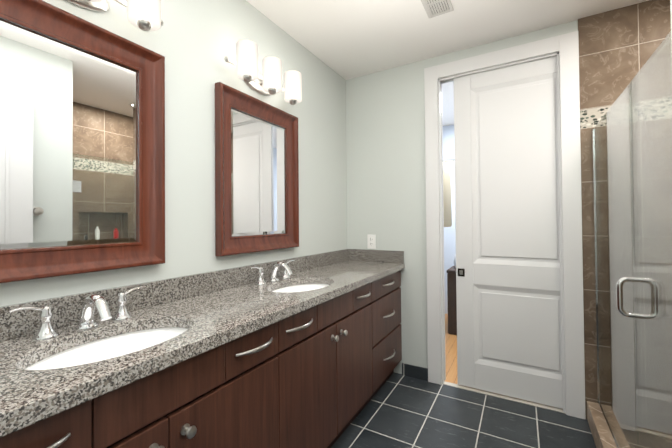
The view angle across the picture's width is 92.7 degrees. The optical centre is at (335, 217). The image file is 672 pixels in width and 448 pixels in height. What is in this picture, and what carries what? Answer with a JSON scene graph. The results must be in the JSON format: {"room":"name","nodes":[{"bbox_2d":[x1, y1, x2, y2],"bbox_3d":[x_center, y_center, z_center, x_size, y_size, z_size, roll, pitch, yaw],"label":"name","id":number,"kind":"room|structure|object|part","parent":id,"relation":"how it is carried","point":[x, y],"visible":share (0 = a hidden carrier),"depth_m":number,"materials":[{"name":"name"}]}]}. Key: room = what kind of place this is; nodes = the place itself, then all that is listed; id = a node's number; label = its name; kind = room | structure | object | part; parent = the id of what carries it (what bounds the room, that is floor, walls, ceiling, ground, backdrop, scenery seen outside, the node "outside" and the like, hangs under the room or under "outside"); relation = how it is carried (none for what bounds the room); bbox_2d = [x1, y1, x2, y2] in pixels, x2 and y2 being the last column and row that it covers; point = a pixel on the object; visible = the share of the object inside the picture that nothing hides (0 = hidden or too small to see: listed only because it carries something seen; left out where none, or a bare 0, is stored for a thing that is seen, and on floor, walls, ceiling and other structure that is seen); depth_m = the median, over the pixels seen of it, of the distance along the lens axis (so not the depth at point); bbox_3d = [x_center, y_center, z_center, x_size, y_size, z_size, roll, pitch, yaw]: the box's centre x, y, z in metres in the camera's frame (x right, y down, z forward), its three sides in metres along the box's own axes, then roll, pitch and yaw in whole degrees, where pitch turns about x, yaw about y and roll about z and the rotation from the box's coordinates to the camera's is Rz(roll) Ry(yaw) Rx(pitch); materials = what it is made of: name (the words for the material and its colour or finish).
{"room":"bathroom","nodes":[
{"label":"bathroom","id":0,"kind":"room"},
{"bbox_2d":[0,0,346,306],"bbox_3d":[-0.695,0.013,1.476,0.120,2.390,3.095,-1,-1,30],"label":"wall","id":1,"kind":"structure","parent":0,"point":[193,42],"depth_m":1.51,"materials":[{"name":"grey paint"}]},
{"bbox_2d":[0,0,164,282],"bbox_3d":[-0.861,-0.236,1.034,0.039,0.840,0.625,-1,-1,30],"label":"mirror","id":2,"kind":"object","parent":1,"relation":"attached to","point":[82,145],"visible":1,"depth_m":1.06,"materials":[{"name":"brown wood"}]},
{"bbox_3d":[-0.875,-0.236,1.042,0.003,0.668,0.453,-1,-1,30],"label":"glass","id":3,"kind":"part","parent":2,"relation":"part of","materials":[{"name":"silver metal"}]},
{"bbox_2d":[66,0,163,30],"bbox_3d":[-0.811,-0.785,1.016,0.160,0.208,0.568,-1,-1,30],"label":"sconce","id":4,"kind":"object","parent":1,"relation":"attached to","point":[144,15],"visible":1,"depth_m":1.13,"materials":[{"name":"white glass"}]},
{"bbox_3d":[-0.695,-0.785,1.162,0.106,0.162,0.106,-1,-1,30],"label":"lamp shade","id":5,"kind":"part","parent":4,"relation":"part of","materials":[{"name":"white glass"}]},
{"bbox_2d":[0,249,403,341],"bbox_3d":[-0.414,0.301,1.337,0.494,0.095,2.896,-1,-1,30],"label":"backsplash","id":6,"kind":"structure","parent":1,"relation":"attached to","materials":[{"name":"stone"}]},
{"bbox_2d":[215,82,298,255],"bbox_3d":[-0.411,-0.230,1.810,0.039,0.840,0.625,-1,-1,30],"label":"mirror","id":7,"kind":"object","parent":1,"relation":"attached to","point":[256,177],"visible":1,"depth_m":1.76,"materials":[{"name":"brown wood"}]},
{"bbox_3d":[-0.426,-0.230,1.819,0.003,0.668,0.453,-1,-1,30],"label":"glass","id":8,"kind":"part","parent":7,"relation":"part of","materials":[{"name":"silver metal"}]},
{"bbox_2d":[224,39,301,104],"bbox_3d":[-0.373,-0.780,1.773,0.160,0.208,0.568,-1,-1,30],"label":"sconce","id":9,"kind":"object","parent":1,"relation":"attached to","point":[268,82],"visible":1,"depth_m":1.71,"materials":[{"name":"white glass"}]},
{"bbox_3d":[-0.443,-0.781,1.599,0.106,0.162,0.106,-1,-1,30],"label":"lamp shade","id":10,"kind":"part","parent":9,"relation":"part of","materials":[{"name":"white glass"}]},
{"bbox_3d":[-0.350,-0.780,1.759,0.106,0.162,0.106,-1,-1,30],"label":"lamp shade","id":11,"kind":"part","parent":9,"relation":"part of","materials":[{"name":"white glass"}]},
{"bbox_3d":[-0.257,-0.779,1.919,0.106,0.162,0.106,-1,-1,30],"label":"lamp shade","id":12,"kind":"part","parent":9,"relation":"part of","materials":[{"name":"white glass"}]},
{"bbox_2d":[246,0,648,125],"bbox_3d":[0.913,-1.244,1.625,2.790,0.100,4.945,-1,-1,30],"label":"ceiling","id":13,"kind":"structure","parent":0,"point":[347,39],"depth_m":1.98,"materials":[{"name":"white paint"}]},
{"bbox_2d":[421,0,453,17],"bbox_3d":[0.521,-1.186,1.710,0.140,0.007,0.370,-1,-1,30],"label":"ceiling vent","id":14,"kind":"object","parent":13,"relation":"in","point":[433,8],"visible":1,"depth_m":1.80,"materials":[{"name":"grey paint"}]},
{"bbox_2d":[442,125,455,313],"bbox_3d":[2.063,0.019,3.748,2.220,2.390,0.100,-1,-1,30],"label":"wall","id":15,"kind":"structure","parent":0,"point":[449,232],"depth_m":4.04,"materials":[{"name":"white paint"}]},
{"bbox_2d":[443,158,454,226],"bbox_3d":[1.149,-0.207,3.197,0.943,0.743,0.505,-1,-1,6],"label":"garment","id":16,"kind":"object","parent":15,"relation":"hanging from","point":[447,207],"visible":0.19,"depth_m":2.95,"materials":[{"name":"fabric"}]},
{"bbox_3d":[1.142,-0.566,3.170,1.020,0.027,0.028,-1,-1,30],"label":"rod","id":17,"kind":"part","parent":16,"relation":"part of","materials":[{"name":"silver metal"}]},
{"bbox_2d":[331,314,595,447],"bbox_3d":[0.774,1.248,1.685,2.420,0.100,4.945,-1,-1,30],"label":"floor","id":18,"kind":"structure","parent":0,"point":[400,410],"depth_m":1.88,"materials":[{"name":"tile"}]},
{"bbox_2d":[0,249,404,447],"bbox_3d":[-0.405,0.722,1.329,0.506,0.965,2.896,-1,-1,30],"label":"bathroom vanity","id":19,"kind":"object","parent":18,"relation":"on","point":[301,352],"visible":1,"depth_m":1.09,"materials":[{"name":"brown wood"}]},
{"bbox_2d":[9,306,58,339],"bbox_3d":[-0.855,0.297,0.909,0.058,0.098,0.108,-1,-1,30],"label":"faucet","id":20,"kind":"object","parent":19,"relation":"on","point":[46,331],"depth_m":0.92,"materials":[{"name":"silver metal"}]},
{"bbox_3d":[-0.603,0.450,0.584,0.019,0.129,0.264,-1,-1,30],"label":"drawer","id":21,"kind":"part","parent":19,"relation":"part of","materials":[{"name":"brown wood"}]},
{"bbox_3d":[-0.578,0.445,0.570,0.039,0.016,0.186,-1,-1,30],"label":"drawer pull","id":22,"kind":"part","parent":19,"relation":"part of","materials":[{"name":"silver metal"}]},
{"bbox_2d":[75,294,111,329],"bbox_3d":[-0.748,0.292,0.994,0.159,0.108,0.060,-1,-1,30],"label":"faucet","id":23,"kind":"object","parent":19,"relation":"on","point":[87,321],"depth_m":0.99,"materials":[{"name":"silver metal"}]},
{"bbox_2d":[25,328,187,369],"bbox_3d":[-0.623,0.399,0.920,0.326,0.268,0.471,-1,-1,30],"label":"sink","id":24,"kind":"object","parent":19,"relation":"in","point":[84,348],"depth_m":0.96,"materials":[{"name":"white ceramic"}]},
{"bbox_2d":[112,286,145,320],"bbox_3d":[-0.728,0.299,1.128,0.058,0.098,0.108,-1,-1,30],"label":"handle","id":25,"kind":"object","parent":19,"relation":"on","point":[122,314],"depth_m":1.10,"materials":[{"name":"silver metal"}]},
{"bbox_3d":[-0.556,0.806,0.655,0.019,0.555,0.438,-1,-1,30],"label":"door","id":26,"kind":"part","parent":19,"relation":"part of","materials":[{"name":"brown wood"}]},
{"bbox_3d":[-0.447,0.583,0.796,0.033,0.032,0.032,-1,-1,30],"label":"door knob","id":27,"kind":"part","parent":19,"relation":"part of","materials":[{"name":"silver metal"}]},
{"bbox_3d":[-0.402,0.583,0.874,0.033,0.032,0.032,-1,-1,30],"label":"door knob","id":28,"kind":"part","parent":19,"relation":"part of","materials":[{"name":"silver metal"}]},
{"bbox_3d":[-0.335,0.809,1.036,0.019,0.555,0.438,-1,-1,30],"label":"door","id":29,"kind":"part","parent":19,"relation":"part of","materials":[{"name":"brown wood"}]},
{"bbox_3d":[-0.291,0.455,1.122,0.019,0.129,0.252,-1,-1,30],"label":"drawer","id":30,"kind":"part","parent":19,"relation":"part of","materials":[{"name":"brown wood"}]},
{"bbox_3d":[-0.267,0.449,1.108,0.039,0.016,0.178,-1,-1,30],"label":"drawer pull","id":31,"kind":"part","parent":19,"relation":"part of","materials":[{"name":"silver metal"}]},
{"bbox_2d":[250,267,265,284],"bbox_3d":[-0.411,0.303,1.675,0.058,0.098,0.108,-1,-1,30],"label":"handle","id":32,"kind":"object","parent":19,"relation":"on","point":[260,281],"depth_m":1.68,"materials":[{"name":"silver metal"}]},
{"bbox_2d":[268,262,292,281],"bbox_3d":[-0.305,0.298,1.760,0.159,0.108,0.060,-1,-1,30],"label":"faucet","id":33,"kind":"object","parent":19,"relation":"on","point":[275,268],"depth_m":1.76,"materials":[{"name":"silver metal"}]},
{"bbox_3d":[-0.161,0.456,1.347,0.019,0.129,0.264,-1,-1,30],"label":"drawer","id":34,"kind":"part","parent":19,"relation":"part of","materials":[{"name":"brown wood"}]},
{"bbox_3d":[-0.137,0.451,1.333,0.039,0.016,0.186,-1,-1,30],"label":"drawer pull","id":35,"kind":"part","parent":19,"relation":"part of","materials":[{"name":"silver metal"}]},
{"bbox_2d":[272,284,328,292],"bbox_3d":[-0.180,0.405,1.687,0.326,0.268,0.471,-1,-1,30],"label":"sink","id":36,"kind":"object","parent":19,"relation":"in","point":[276,288],"depth_m":1.82,"materials":[{"name":"white ceramic"}]},
{"bbox_3d":[-0.114,0.812,1.418,0.019,0.555,0.438,-1,-1,30],"label":"door","id":37,"kind":"part","parent":19,"relation":"part of","materials":[{"name":"brown wood"}]},
{"bbox_3d":[-0.005,0.589,1.560,0.033,0.032,0.032,-1,-1,30],"label":"door knob","id":38,"kind":"part","parent":19,"relation":"part of","materials":[{"name":"silver metal"}]},
{"bbox_3d":[0.040,0.589,1.637,0.033,0.032,0.032,-1,-1,30],"label":"door knob","id":39,"kind":"part","parent":19,"relation":"part of","materials":[{"name":"silver metal"}]},
{"bbox_3d":[0.107,0.815,1.800,0.019,0.555,0.438,-1,-1,30],"label":"door","id":40,"kind":"part","parent":19,"relation":"part of","materials":[{"name":"brown wood"}]},
{"bbox_3d":[0.150,0.460,1.885,0.019,0.129,0.252,-1,-1,30],"label":"drawer","id":41,"kind":"part","parent":19,"relation":"part of","materials":[{"name":"brown wood"}]},
{"bbox_3d":[0.174,0.455,1.871,0.039,0.016,0.178,-1,-1,30],"label":"drawer pull","id":42,"kind":"part","parent":19,"relation":"part of","materials":[{"name":"silver metal"}]},
{"bbox_3d":[0.356,0.675,2.235,0.019,0.269,0.556,-1,-1,30],"label":"stack drawer","id":43,"kind":"part","parent":19,"relation":"part of","materials":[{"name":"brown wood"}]},
{"bbox_3d":[0.354,0.463,2.237,0.019,0.129,0.556,-1,-1,30],"label":"stack drawer","id":44,"kind":"part","parent":19,"relation":"part of","materials":[{"name":"brown wood"}]},
{"bbox_3d":[0.358,0.959,2.231,0.019,0.273,0.556,-1,-1,30],"label":"stack drawer","id":45,"kind":"part","parent":19,"relation":"part of","materials":[{"name":"brown wood"}]},
{"bbox_3d":[0.383,0.954,2.217,0.039,0.016,0.204,-1,-1,30],"label":"stack drawer pull","id":46,"kind":"part","parent":19,"relation":"part of","materials":[{"name":"silver metal"}]},
{"bbox_2d":[446,254,456,334],"bbox_3d":[1.421,0.767,3.415,0.390,0.896,0.390,-1,-1,30],"label":"cabinet","id":47,"kind":"object","parent":18,"relation":"on","point":[452,303],"visible":0.29,"depth_m":3.32,"materials":[{"name":"wood"}]},
{"bbox_3d":[1.419,0.567,3.417,0.390,0.034,0.390,-1,-1,30],"label":"lid","id":48,"kind":"part","parent":47,"relation":"part of","materials":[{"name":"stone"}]},
{"bbox_2d":[442,381,565,413],"bbox_3d":[1.095,1.200,2.152,0.728,0.004,0.042,-1,-1,30],"label":"threshold","id":49,"kind":"object","parent":18,"relation":"on","point":[507,397],"visible":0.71,"depth_m":2.13,"materials":[{"name":"beige stone"}]},
{"bbox_2d":[587,401,615,447],"bbox_3d":[1.206,1.135,1.295,0.120,0.110,1.320,-1,-1,30],"label":"shower curb","id":50,"kind":"object","parent":18,"relation":"on","point":[601,434],"depth_m":1.67,"materials":[{"name":"stone"}]},
{"bbox_2d":[592,31,671,447],"bbox_3d":[1.201,0.277,1.310,0.128,1.604,1.309,-1,-1,30],"label":"glass","id":51,"kind":"object","parent":50,"relation":"on","point":[621,397],"visible":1,"depth_m":1.28,"materials":[{"name":"clear glass"}]},
{"bbox_3d":[1.347,0.278,1.563,0.010,1.602,0.720,-1,-1,30],"label":"fixed panel","id":52,"kind":"part","parent":51,"relation":"part of","materials":[{"name":"clear glass"}]},
{"bbox_3d":[1.143,0.304,1.210,0.128,0.156,0.019,-1,-1,30],"label":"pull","id":53,"kind":"part","parent":51,"relation":"part of","materials":[{"name":"silver metal"}]},
{"bbox_3d":[1.019,0.269,0.996,0.010,1.594,0.579,-1,-1,30],"label":"door panel","id":54,"kind":"part","parent":51,"relation":"part of","materials":[{"name":"clear glass"}]},
{"bbox_2d":[346,0,671,435],"bbox_3d":[1.217,0.005,2.115,2.790,2.390,0.115,-1,-1,30],"label":"wall","id":55,"kind":"structure","parent":0,"point":[392,150],"depth_m":2.02,"materials":[{"name":"grey paint"}]},
{"bbox_2d":[367,235,375,248],"bbox_3d":[0.288,0.198,2.602,0.072,0.116,0.008,-1,-1,30],"label":"electrical outlet","id":56,"kind":"object","parent":55,"relation":"attached to","point":[371,241],"visible":1,"depth_m":2.60,"materials":[{"name":"white plastic"}]},
{"bbox_2d":[402,363,427,380],"bbox_3d":[0.274,1.149,0.933,1.130,0.088,2.900,-1,-1,30],"label":"baseboard","id":57,"kind":"structure","parent":55,"relation":"attached to","point":[417,372],"depth_m":2.41,"materials":[{"name":"stone"}]},
{"bbox_2d":[438,52,565,412],"bbox_3d":[1.094,0.092,2.185,0.732,2.220,0.075,-1,-1,30],"label":"door frame","id":58,"kind":"structure","parent":55,"relation":"attached to","point":[442,215],"depth_m":2.31,"materials":[{"name":"white wood"}]},
{"bbox_3d":[1.070,0.044,2.145,0.922,2.315,0.020,-1,-1,30],"label":"casing","id":59,"kind":"part","parent":55,"relation":"part of","materials":[{"name":"white wood"}]},
{"bbox_2d":[453,56,562,408],"bbox_3d":[1.200,0.088,2.124,0.770,2.200,0.035,-1,-1,30],"label":"door","id":60,"kind":"structure","parent":55,"relation":"attached to","point":[508,288],"depth_m":2.13,"materials":[{"name":"white wood"}]},
{"bbox_2d":[458,268,464,276],"bbox_3d":[0.890,0.393,2.279,0.046,0.055,0.004,-1,-1,30],"label":"handle","id":61,"kind":"object","parent":60,"relation":"attached to","point":[463,275],"visible":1,"depth_m":2.27,"materials":[{"name":"brown metal"}]},
{"bbox_2d":[670,0,671,56],"bbox_3d":[0.451,-0.015,0.071,0.168,2.390,1.570,-1,-1,30],"label":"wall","id":62,"kind":"structure","parent":0,"point":[671,28],"depth_m":0.77,"materials":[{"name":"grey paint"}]},
{"label":"outside","id":63,"kind":"structure","parent":0,"visible":0},
{"bbox_2d":[649,431,671,447],"bbox_3d":[1.681,1.222,1.046,0.950,0.120,1.368,-1,-1,30],"label":"pan","id":64,"kind":"object","parent":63,"point":[658,444],"depth_m":1.69,"materials":[{"name":"stone"}]}
]}

